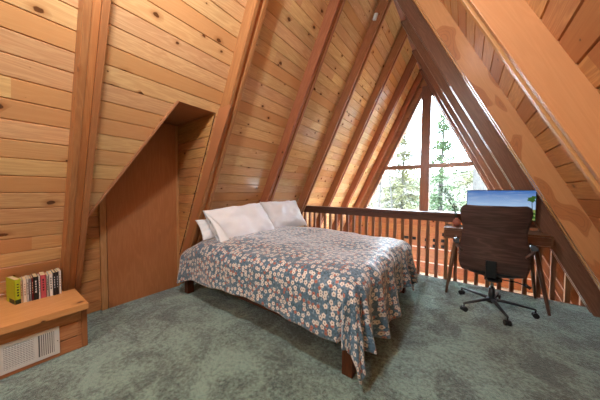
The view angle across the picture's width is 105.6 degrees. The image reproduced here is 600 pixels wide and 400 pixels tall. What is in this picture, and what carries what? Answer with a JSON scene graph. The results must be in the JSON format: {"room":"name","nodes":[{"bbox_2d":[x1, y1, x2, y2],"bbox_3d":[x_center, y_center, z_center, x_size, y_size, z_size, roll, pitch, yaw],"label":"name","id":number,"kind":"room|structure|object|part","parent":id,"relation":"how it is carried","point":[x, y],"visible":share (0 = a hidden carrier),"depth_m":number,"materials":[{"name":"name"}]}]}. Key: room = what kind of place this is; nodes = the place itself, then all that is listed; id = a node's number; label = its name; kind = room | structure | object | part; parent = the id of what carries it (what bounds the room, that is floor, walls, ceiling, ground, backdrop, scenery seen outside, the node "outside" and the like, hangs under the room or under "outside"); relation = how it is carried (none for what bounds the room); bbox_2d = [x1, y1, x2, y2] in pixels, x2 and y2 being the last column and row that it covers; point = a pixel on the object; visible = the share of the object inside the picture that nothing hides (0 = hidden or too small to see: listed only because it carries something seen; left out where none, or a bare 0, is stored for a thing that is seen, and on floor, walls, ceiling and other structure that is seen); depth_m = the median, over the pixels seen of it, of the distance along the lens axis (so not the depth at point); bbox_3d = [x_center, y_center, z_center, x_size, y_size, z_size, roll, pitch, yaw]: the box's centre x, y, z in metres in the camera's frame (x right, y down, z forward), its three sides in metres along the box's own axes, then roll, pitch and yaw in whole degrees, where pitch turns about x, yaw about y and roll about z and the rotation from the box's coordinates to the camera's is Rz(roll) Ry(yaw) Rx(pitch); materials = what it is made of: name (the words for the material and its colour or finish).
{"room":"loft bedroom","nodes":[
{"label":"loft bedroom","id":0,"kind":"room"},
{"bbox_2d":[0,123,181,313],"bbox_3d":[-1.939,0.066,2.338,0.020,2.073,1.456,2,3,36],"label":"wall","id":1,"kind":"structure","parent":0,"point":[90,290],"depth_m":2.22,"materials":[{"name":"brown wood"}]},
{"bbox_2d":[99,123,179,310],"bbox_3d":[-1.753,0.096,2.554,0.028,2.000,0.767,2,3,36],"label":"door","id":2,"kind":"structure","parent":1,"relation":"in","point":[139,215],"depth_m":2.55,"materials":[{"name":"red wood"}]},
{"bbox_3d":[-1.964,0.105,2.264,0.028,2.000,0.050,2,3,36],"label":"trim","id":3,"kind":"part","parent":2,"relation":"part of","materials":[{"name":"brown wood"}]},
{"bbox_3d":[-1.536,0.087,2.852,0.028,2.000,0.028,2,3,36],"label":"trim","id":4,"kind":"part","parent":2,"relation":"part of","materials":[{"name":"brown wood"}]},
{"bbox_2d":[178,113,214,253],"bbox_3d":[-1.282,0.088,2.692,0.981,2.013,0.008,2,3,36],"label":"wall","id":5,"kind":"structure","parent":0,"point":[193,136],"depth_m":2.69,"materials":[{"name":"brown wood"}]},
{"bbox_2d":[181,0,268,282],"bbox_3d":[-0.680,-1.115,2.330,2.325,4.570,0.120,2,3,36],"label":"rafter","id":6,"kind":"object","parent":5,"relation":"attached to","point":[255,10],"visible":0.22,"depth_m":2.27,"materials":[{"name":"brown wood"}]},
{"bbox_2d":[163,101,230,252],"bbox_3d":[-1.480,0.128,2.229,1.207,2.163,1.076,2,3,36],"label":"ceiling","id":7,"kind":"structure","parent":0,"point":[182,113],"depth_m":2.47,"materials":[{"name":"red wood"}]},
{"bbox_2d":[0,0,418,296],"bbox_3d":[-0.934,0.189,3.377,3.557,7.159,9.550,2,3,36],"label":"wall","id":8,"kind":"structure","parent":0,"point":[160,53],"depth_m":1.94,"materials":[{"name":"brown wood"}]},
{"bbox_2d":[60,0,110,290],"bbox_3d":[-1.246,-1.274,1.388,2.141,4.192,0.120,2,3,36],"label":"rafter","id":9,"kind":"object","parent":8,"relation":"attached to","point":[93,15],"visible":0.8,"depth_m":1.60,"materials":[{"name":"brown wood"}]},
{"bbox_2d":[88,100,178,217],"bbox_3d":[-1.398,-0.342,2.087,1.164,1.203,0.254,0,2,-22],"label":"trim","id":10,"kind":"structure","parent":8,"relation":"attached to","point":[177,101],"depth_m":2.00,"materials":[{"name":"brown wood"}]},
{"bbox_2d":[259,0,345,202],"bbox_3d":[-0.062,-1.142,3.179,2.325,4.570,0.120,2,3,36],"label":"rafter","id":11,"kind":"object","parent":8,"relation":"attached to","point":[331,17],"visible":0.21,"depth_m":3.05,"materials":[{"name":"brown wood"}]},
{"bbox_2d":[295,0,391,226],"bbox_3d":[0.543,-1.168,4.012,2.325,4.570,0.120,2,3,36],"label":"rafter","id":12,"kind":"object","parent":8,"relation":"attached to","point":[382,8],"visible":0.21,"depth_m":3.80,"materials":[{"name":"brown wood"}]},
{"bbox_2d":[373,13,377,20],"bbox_3d":[1.135,-2.760,3.434,0.078,0.105,0.034,2,3,36],"label":"sensor","id":13,"kind":"object","parent":12,"relation":"attached to","point":[375,14],"visible":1,"depth_m":3.42,"materials":[{"name":"white plastic"}]},
{"bbox_2d":[316,26,407,227],"bbox_3d":[0.648,0.039,5.247,3.543,7.070,0.120,2,3,36],"label":"rafter","id":14,"kind":"object","parent":8,"relation":"attached to","point":[401,38],"visible":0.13,"depth_m":4.63,"materials":[{"name":"brown wood"}]},
{"bbox_2d":[332,53,416,229],"bbox_3d":[1.260,0.013,6.088,3.543,7.070,0.120,2,3,36],"label":"rafter","id":15,"kind":"object","parent":8,"relation":"attached to","point":[412,62],"visible":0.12,"depth_m":5.49,"materials":[{"name":"brown wood"}]},
{"bbox_2d":[343,71,422,231],"bbox_3d":[1.789,-0.010,6.816,3.543,7.070,0.120,2,3,36],"label":"rafter","id":16,"kind":"object","parent":8,"relation":"attached to","point":[419,78],"visible":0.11,"depth_m":6.26,"materials":[{"name":"brown wood"}]},
{"bbox_2d":[393,0,421,69],"bbox_3d":[0.529,-3.222,2.205,0.130,0.150,9.550,2,3,36],"label":"trim","id":17,"kind":"structure","parent":8,"relation":"attached to","point":[402,16],"depth_m":4.00,"materials":[{"name":"brown wood"}]},
{"bbox_2d":[0,274,599,399],"bbox_3d":[-0.497,1.248,1.081,4.900,0.180,6.300,2,3,36],"label":"floor","id":18,"kind":"structure","parent":0,"point":[205,343],"depth_m":1.67,"materials":[{"name":"teal carpet"}]},
{"bbox_2d":[0,289,88,379],"bbox_3d":[-2.483,0.966,1.116,0.725,0.355,2.034,2,3,36],"label":"bench","id":19,"kind":"object","parent":18,"relation":"on","point":[68,308],"visible":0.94,"depth_m":1.64,"materials":[{"name":"brown wood"}]},
{"bbox_2d":[6,276,20,304],"bbox_3d":[-2.153,0.676,1.713,0.151,0.185,0.031,1,2,23],"label":"book","id":20,"kind":"object","parent":19,"relation":"on","point":[13,293],"visible":1,"depth_m":1.69,"materials":[{"name":"yellow paper"}]},
{"bbox_2d":[20,277,22,302],"bbox_3d":[-2.122,0.683,1.733,0.116,0.170,0.012,2,3,36],"label":"book","id":21,"kind":"object","parent":19,"relation":"on","point":[21,281],"visible":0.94,"depth_m":1.70,"materials":[{"name":"beige paper"}]},
{"bbox_2d":[21,276,26,301],"bbox_3d":[-2.114,0.682,1.747,0.121,0.172,0.016,2,3,36],"label":"book","id":22,"kind":"object","parent":19,"relation":"on","point":[23,277],"visible":0.94,"depth_m":1.71,"materials":[{"name":"white paper"}]},
{"bbox_2d":[25,275,28,301],"bbox_3d":[-2.103,0.680,1.756,0.121,0.176,0.010,2,3,36],"label":"book","id":23,"kind":"object","parent":19,"relation":"on","point":[26,276],"visible":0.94,"depth_m":1.72,"materials":[{"name":"white paper"}]},
{"bbox_2d":[27,275,31,300],"bbox_3d":[-2.100,0.681,1.769,0.119,0.172,0.011,2,3,36],"label":"book","id":24,"kind":"object","parent":19,"relation":"on","point":[29,277],"visible":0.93,"depth_m":1.74,"materials":[{"name":"grey paper"}]},
{"bbox_2d":[0,326,59,375],"bbox_3d":[-1.855,1.008,1.469,0.010,0.196,0.422,2,3,36],"label":"vent grille","id":25,"kind":"object","parent":19,"relation":"attached to","point":[17,354],"visible":1,"depth_m":1.52,"materials":[{"name":"white metal"}]},
{"bbox_2d":[30,275,33,300],"bbox_3d":[-2.087,0.680,1.773,0.119,0.174,0.008,2,3,36],"label":"book","id":26,"kind":"object","parent":19,"relation":"on","point":[30,275],"visible":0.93,"depth_m":1.74,"materials":[{"name":"black paper"}]},
{"bbox_2d":[31,273,38,299],"bbox_3d":[-2.084,0.677,1.792,0.126,0.178,0.024,2,3,36],"label":"book","id":27,"kind":"object","parent":19,"relation":"on","point":[35,277],"visible":0.94,"depth_m":1.76,"materials":[{"name":"black paper"}]},
{"bbox_2d":[37,274,40,298],"bbox_3d":[-2.070,0.680,1.804,0.119,0.172,0.010,2,3,36],"label":"book","id":28,"kind":"object","parent":19,"relation":"on","point":[39,289],"visible":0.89,"depth_m":1.77,"materials":[{"name":"white paper"}]},
{"bbox_2d":[38,271,46,297],"bbox_3d":[-2.062,0.676,1.823,0.126,0.180,0.029,2,3,36],"label":"book","id":29,"kind":"object","parent":19,"relation":"on","point":[42,275],"visible":0.94,"depth_m":1.79,"materials":[{"name":"red paper"}]},
{"bbox_2d":[45,272,48,296],"bbox_3d":[-2.043,0.679,1.837,0.119,0.172,0.014,2,3,36],"label":"book","id":30,"kind":"object","parent":19,"relation":"on","point":[46,273],"visible":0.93,"depth_m":1.80,"materials":[{"name":"beige paper"}]},
{"bbox_2d":[46,271,52,295],"bbox_3d":[-2.038,0.675,1.856,0.126,0.178,0.021,2,3,36],"label":"book","id":31,"kind":"object","parent":19,"relation":"on","point":[50,273],"visible":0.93,"depth_m":1.82,"materials":[{"name":"white paper"}]},
{"bbox_2d":[50,269,55,294],"bbox_3d":[-2.023,0.672,1.869,0.129,0.184,0.015,2,3,36],"label":"book","id":32,"kind":"object","parent":19,"relation":"on","point":[52,270],"visible":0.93,"depth_m":1.83,"materials":[{"name":"black paper"}]},
{"bbox_2d":[53,269,58,294],"bbox_3d":[-2.013,0.672,1.881,0.129,0.184,0.014,2,3,36],"label":"book","id":33,"kind":"object","parent":19,"relation":"on","point":[55,270],"visible":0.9,"depth_m":1.84,"materials":[{"name":"black paper"}]},
{"bbox_2d":[56,268,61,293],"bbox_3d":[-2.011,0.670,1.898,0.131,0.186,0.014,2,3,36],"label":"book","id":34,"kind":"object","parent":19,"relation":"on","point":[57,269],"visible":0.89,"depth_m":1.86,"materials":[{"name":"white paper"}]},
{"bbox_3d":[-1.928,0.963,1.934,0.660,0.310,0.058,2,3,36],"label":"panel","id":35,"kind":"part","parent":19,"relation":"part of","materials":[{"name":"brown wood"}]},
{"bbox_2d":[185,280,405,378],"bbox_3d":[-0.041,0.935,2.725,2.105,0.332,1.611,2,3,36],"label":"frame","id":36,"kind":"object","parent":18,"relation":"on","point":[349,370],"visible":0.13,"depth_m":1.50,"materials":[{"name":"brown wood"}]},
{"bbox_3d":[-1.314,0.934,2.701,0.075,0.320,0.075,2,3,36],"label":"leg","id":37,"kind":"part","parent":36,"relation":"part of","materials":[{"name":"brown wood"}]},
{"bbox_3d":[-0.505,0.857,2.084,2.100,0.110,0.032,2,3,36],"label":"rail","id":38,"kind":"part","parent":36,"relation":"part of","materials":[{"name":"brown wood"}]},
{"bbox_3d":[0.328,0.988,1.508,0.075,0.320,0.075,2,3,36],"label":"leg","id":39,"kind":"part","parent":36,"relation":"part of","materials":[{"name":"brown wood"}]},
{"bbox_3d":[0.055,0.645,2.658,1.700,0.250,1.460,2,3,36],"label":"mattress","id":40,"kind":"object","parent":36,"relation":"on","visible":0},
{"bbox_2d":[203,203,274,241],"bbox_3d":[-0.699,0.296,2.856,0.426,0.491,0.918,2,3,36],"label":"pillow","id":41,"kind":"object","parent":40,"relation":"on","point":[225,223],"visible":0.84,"depth_m":2.68,"materials":[{"name":"white fabric"}]},
{"bbox_2d":[210,223,217,235],"bbox_3d":[-0.946,0.320,2.543,0.313,0.387,0.070,2,3,36],"label":"pillow","id":42,"kind":"object","parent":41,"relation":"on","point":[214,226],"depth_m":2.51,"materials":[{"name":"white fabric"}]},
{"bbox_2d":[177,226,417,384],"bbox_3d":[0.037,0.748,2.670,2.228,0.689,1.845,2,3,36],"label":"duvet","id":43,"kind":"object","parent":40,"relation":"on","point":[338,286],"visible":0.96,"depth_m":1.83,"materials":[{"name":"fabric"}]},
{"bbox_2d":[195,219,215,240],"bbox_3d":[-0.917,0.335,2.939,0.224,0.245,0.845,2,3,36],"label":"pillow","id":44,"kind":"object","parent":43,"relation":"on","point":[207,234],"visible":0.18,"depth_m":2.63,"materials":[{"name":"white fabric"}]},
{"bbox_2d":[260,200,306,227],"bbox_3d":[-0.246,0.226,3.623,0.794,0.427,0.354,-2,3,-44],"label":"pillow","id":45,"kind":"object","parent":43,"relation":"on","point":[284,213],"visible":0.87,"depth_m":3.47,"materials":[{"name":"white fabric"}]},
{"bbox_2d":[304,205,584,305],"bbox_3d":[1.575,0.720,3.546,3.736,1.125,0.145,2,3,36],"label":"railing","id":46,"kind":"object","parent":18,"relation":"on","point":[446,217],"visible":0.27,"depth_m":3.36,"materials":[{"name":"brown wood"}]},
{"bbox_3d":[1.447,0.174,3.622,3.410,0.040,0.145,2,3,36],"label":"rail","id":47,"kind":"part","parent":46,"relation":"part of","materials":[{"name":"brown wood"}]},
{"bbox_3d":[1.447,0.239,3.625,3.410,0.090,0.045,2,3,36],"label":"sub rail","id":48,"kind":"part","parent":46,"relation":"part of","materials":[{"name":"brown wood"}]},
{"bbox_2d":[453,205,539,325],"bbox_3d":[2.002,0.588,2.355,0.698,1.081,0.696,2,3,36],"label":"office chair","id":49,"kind":"object","parent":18,"relation":"on","point":[493,244],"visible":1,"depth_m":2.18,"materials":[{"name":"brown wood"}]},
{"bbox_3d":[1.763,0.549,2.519,0.094,0.232,0.365,2,3,36],"label":"arm","id":50,"kind":"part","parent":49,"relation":"part of","materials":[{"name":"grey wood"}]},
{"bbox_3d":[1.954,1.030,2.534,0.042,0.044,0.331,0,2,-14],"label":"leg","id":51,"kind":"part","parent":49,"relation":"part of","materials":[{"name":"black metal"}]},
{"bbox_3d":[1.831,1.036,2.345,0.331,0.044,0.042,0,2,-10],"label":"leg","id":52,"kind":"part","parent":49,"relation":"part of","materials":[{"name":"black metal"}]},
{"bbox_2d":[467,268,518,276],"bbox_3d":[1.995,0.695,2.393,0.450,0.095,0.410,2,3,36],"label":"chair seat","id":53,"kind":"object","parent":49,"relation":"on","point":[510,272],"depth_m":2.17,"materials":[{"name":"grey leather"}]},
{"bbox_3d":[1.937,1.042,2.218,0.042,0.044,0.331,1,2,20],"label":"leg","id":54,"kind":"part","parent":49,"relation":"part of","materials":[{"name":"black metal"}]},
{"bbox_3d":[2.132,1.040,2.284,0.331,0.044,0.042,2,2,33],"label":"leg","id":55,"kind":"part","parent":49,"relation":"part of","materials":[{"name":"black metal"}]},
{"bbox_3d":[2.064,0.804,2.208,0.034,0.052,0.263,-1,2,-33],"label":"lever","id":56,"kind":"part","parent":49,"relation":"part of","materials":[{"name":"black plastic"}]},
{"bbox_3d":[2.193,0.563,2.207,0.094,0.232,0.365,2,3,36],"label":"arm","id":57,"kind":"part","parent":49,"relation":"part of","materials":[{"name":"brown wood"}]},
{"bbox_2d":[444,224,553,315],"bbox_3d":[2.226,0.731,2.665,0.917,0.781,0.474,2,3,36],"label":"desk","id":58,"kind":"object","parent":18,"relation":"on","point":[537,238],"visible":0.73,"depth_m":2.36,"materials":[{"name":"brown wood"}]},
{"bbox_3d":[1.842,0.785,2.771,0.193,0.661,0.045,-1,2,-28],"label":"leg","id":59,"kind":"part","parent":58,"relation":"part of","materials":[{"name":"brown wood"}]},
{"bbox_3d":[1.941,0.404,2.658,0.420,0.085,0.016,2,3,36],"label":"drawer","id":60,"kind":"part","parent":58,"relation":"part of","materials":[{"name":"brown wood"}]},
{"bbox_2d":[452,218,460,225],"bbox_3d":[1.989,0.277,2.891,0.092,0.106,0.092,2,3,36],"label":"vase","id":61,"kind":"object","parent":58,"relation":"on","point":[456,222],"visible":0.94,"depth_m":2.86,"materials":[{"name":"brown ceramic"}]},
{"bbox_2d":[437,184,458,217],"bbox_3d":[1.902,0.046,2.935,0.234,0.505,0.121,1,2,15],"label":"dried plant","id":62,"kind":"object","parent":61,"relation":"in","point":[447,193],"visible":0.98,"depth_m":2.91,"materials":[{"name":"green plant"}]},
{"bbox_3d":[1.907,0.056,2.947,0.209,0.486,0.062,1,2,22],"label":"stem","id":63,"kind":"part","parent":62,"relation":"part of","materials":[{"name":"green plant"}]},
{"bbox_2d":[466,190,536,221],"bbox_3d":[2.250,0.116,2.585,0.586,0.456,0.170,2,3,36],"label":"monitor","id":64,"kind":"object","parent":58,"relation":"on","point":[514,198],"visible":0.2,"depth_m":2.51,"materials":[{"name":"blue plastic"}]},
{"bbox_3d":[2.645,0.797,2.599,0.131,0.658,0.045,0,2,-2],"label":"leg","id":65,"kind":"part","parent":58,"relation":"part of","materials":[{"name":"brown wood"}]},
{"bbox_3d":[2.321,0.416,2.382,0.420,0.085,0.016,2,3,36],"label":"drawer","id":66,"kind":"part","parent":58,"relation":"part of","materials":[{"name":"brown wood"}]},
{"bbox_3d":[2.454,0.805,2.320,0.045,0.662,0.211,1,2,6],"label":"leg","id":67,"kind":"part","parent":58,"relation":"part of","materials":[{"name":"brown wood"}]},
{"bbox_2d":[419,274,585,306],"bbox_3d":[1.402,1.210,3.607,4.600,0.260,0.020,2,3,36],"label":"trim","id":68,"kind":"structure","parent":18,"relation":"on","point":[419,274],"depth_m":2.78,"materials":[{"name":"brown wood"}]},
{"bbox_2d":[349,79,555,300],"bbox_3d":[3.209,0.043,6.041,6.941,7.119,0.100,2,3,36],"label":"wall","id":69,"kind":"structure","parent":0,"point":[460,272],"depth_m":6.01,"materials":[{"name":"orange wood"}]},
{"bbox_2d":[363,85,489,212],"bbox_3d":[3.251,-1.287,5.896,3.248,3.258,0.160,2,3,36],"label":"window","id":70,"kind":"structure","parent":69,"relation":"in","point":[426,95],"depth_m":5.84,"materials":[{"name":"brown wood"}]},
{"bbox_2d":[413,259,530,279],"bbox_3d":[3.164,1.618,6.050,4.906,0.028,0.020,2,3,36],"label":"trim","id":71,"kind":"structure","parent":69,"relation":"attached to","point":[413,259],"depth_m":5.75,"materials":[{"name":"white paint"}]},
{"bbox_2d":[420,272,542,297],"bbox_3d":[3.308,2.572,5.987,4.250,1.330,0.120,2,3,36],"label":"window","id":72,"kind":"structure","parent":69,"relation":"in","point":[422,273],"depth_m":5.25,"materials":[{"name":"white paint"}]},
{"bbox_2d":[413,0,599,290],"bbox_3d":[1.928,0.235,1.295,3.511,7.064,9.550,2,3,36],"label":"wall","id":73,"kind":"structure","parent":0,"point":[575,23],"depth_m":1.45,"materials":[{"name":"brown wood"}]},
{"bbox_2d":[401,19,578,304],"bbox_3d":[3.173,0.100,3.286,3.570,7.124,0.120,2,3,36],"label":"rafter","id":74,"kind":"object","parent":73,"relation":"attached to","point":[465,121],"visible":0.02,"depth_m":3.56,"materials":[{"name":"brown wood"}]},
{"bbox_2d":[419,69,560,301],"bbox_3d":[4.344,0.049,4.894,3.570,7.124,0.120,2,3,36],"label":"rafter","id":75,"kind":"object","parent":73,"relation":"attached to","point":[425,78],"visible":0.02,"depth_m":5.22,"materials":[{"name":"brown wood"}]},
{"bbox_2d":[412,50,570,303],"bbox_3d":[3.785,0.073,4.127,3.570,7.124,0.120,2,3,36],"label":"rafter","id":76,"kind":"object","parent":73,"relation":"attached to","point":[495,185],"visible":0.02,"depth_m":4.42,"materials":[{"name":"brown wood"}]},
{"bbox_2d":[396,0,599,316],"bbox_3d":[2.107,-1.140,2.798,2.351,4.624,0.120,2,3,36],"label":"rafter","id":77,"kind":"object","parent":73,"relation":"attached to","point":[584,285],"visible":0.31,"depth_m":2.61,"materials":[{"name":"brown wood"}]},
{"bbox_2d":[413,0,599,288],"bbox_3d":[1.513,-1.115,1.982,2.351,4.624,0.120,2,3,36],"label":"rafter","id":78,"kind":"object","parent":73,"relation":"attached to","point":[583,236],"visible":1,"depth_m":1.78,"materials":[{"name":"brown wood"}]},
{"bbox_2d":[459,0,599,197],"bbox_3d":[0.918,-1.089,1.165,2.351,4.624,0.120,2,3,36],"label":"rafter","id":79,"kind":"object","parent":73,"relation":"attached to","point":[569,104],"visible":1,"depth_m":1.00,"materials":[{"name":"orange wood"}]},
{"label":"outside","id":80,"kind":"structure","parent":0,"visible":0},
{"bbox_2d":[369,171,472,210],"bbox_3d":[22.354,-1.371,30.702,80.000,9.766,60.000,2,3,36],"label":"ground","id":81,"kind":"structure","parent":80,"point":[374,197],"depth_m":38.30,"materials":[{"name":"white snow"}]},
{"bbox_2d":[367,140,410,207],"bbox_3d":[3.768,-0.890,11.785,2.844,9.394,3.523,1,2,13],"label":"bare tree","id":82,"kind":"object","parent":81,"relation":"on","point":[395,154],"visible":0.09,"depth_m":11.82,"materials":[{"name":"white plant"}]},
{"bbox_2d":[381,147,411,208],"bbox_3d":[4.997,-0.087,13.047,2.773,7.713,2.541,2,3,36],"label":"bare tree","id":83,"kind":"object","parent":81,"relation":"on","point":[391,207],"visible":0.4,"depth_m":13.30,"materials":[{"name":"white plant"}]},
{"bbox_2d":[368,128,433,209],"bbox_3d":[8.551,-1.764,18.648,6.654,9.091,6.927,0,2,-2],"label":"conifer","id":84,"kind":"object","parent":81,"relation":"on","point":[406,174],"visible":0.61,"depth_m":18.18,"materials":[{"name":"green plant"}]},
{"bbox_2d":[411,101,468,211],"bbox_3d":[6.902,-0.582,11.147,3.958,9.647,3.995,2,3,40],"label":"conifer","id":85,"kind":"object","parent":81,"relation":"on","point":[443,144],"visible":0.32,"depth_m":10.82,"materials":[{"name":"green plant"}]},
{"bbox_2d":[443,147,487,210],"bbox_3d":[12.758,-2.874,15.380,6.649,12.000,6.197,2,3,43],"label":"conifer","id":86,"kind":"object","parent":81,"relation":"on","point":[466,178],"visible":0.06,"depth_m":16.00,"materials":[{"name":"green plant"}]},
{"bbox_2d":[472,166,486,189],"bbox_3d":[7.551,-1.996,9.536,0.540,12.202,0.540,2,3,36],"label":"trunk","id":87,"kind":"object","parent":81,"relation":"on","point":[478,184],"visible":0.02,"depth_m":9.45,"materials":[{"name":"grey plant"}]}
]}

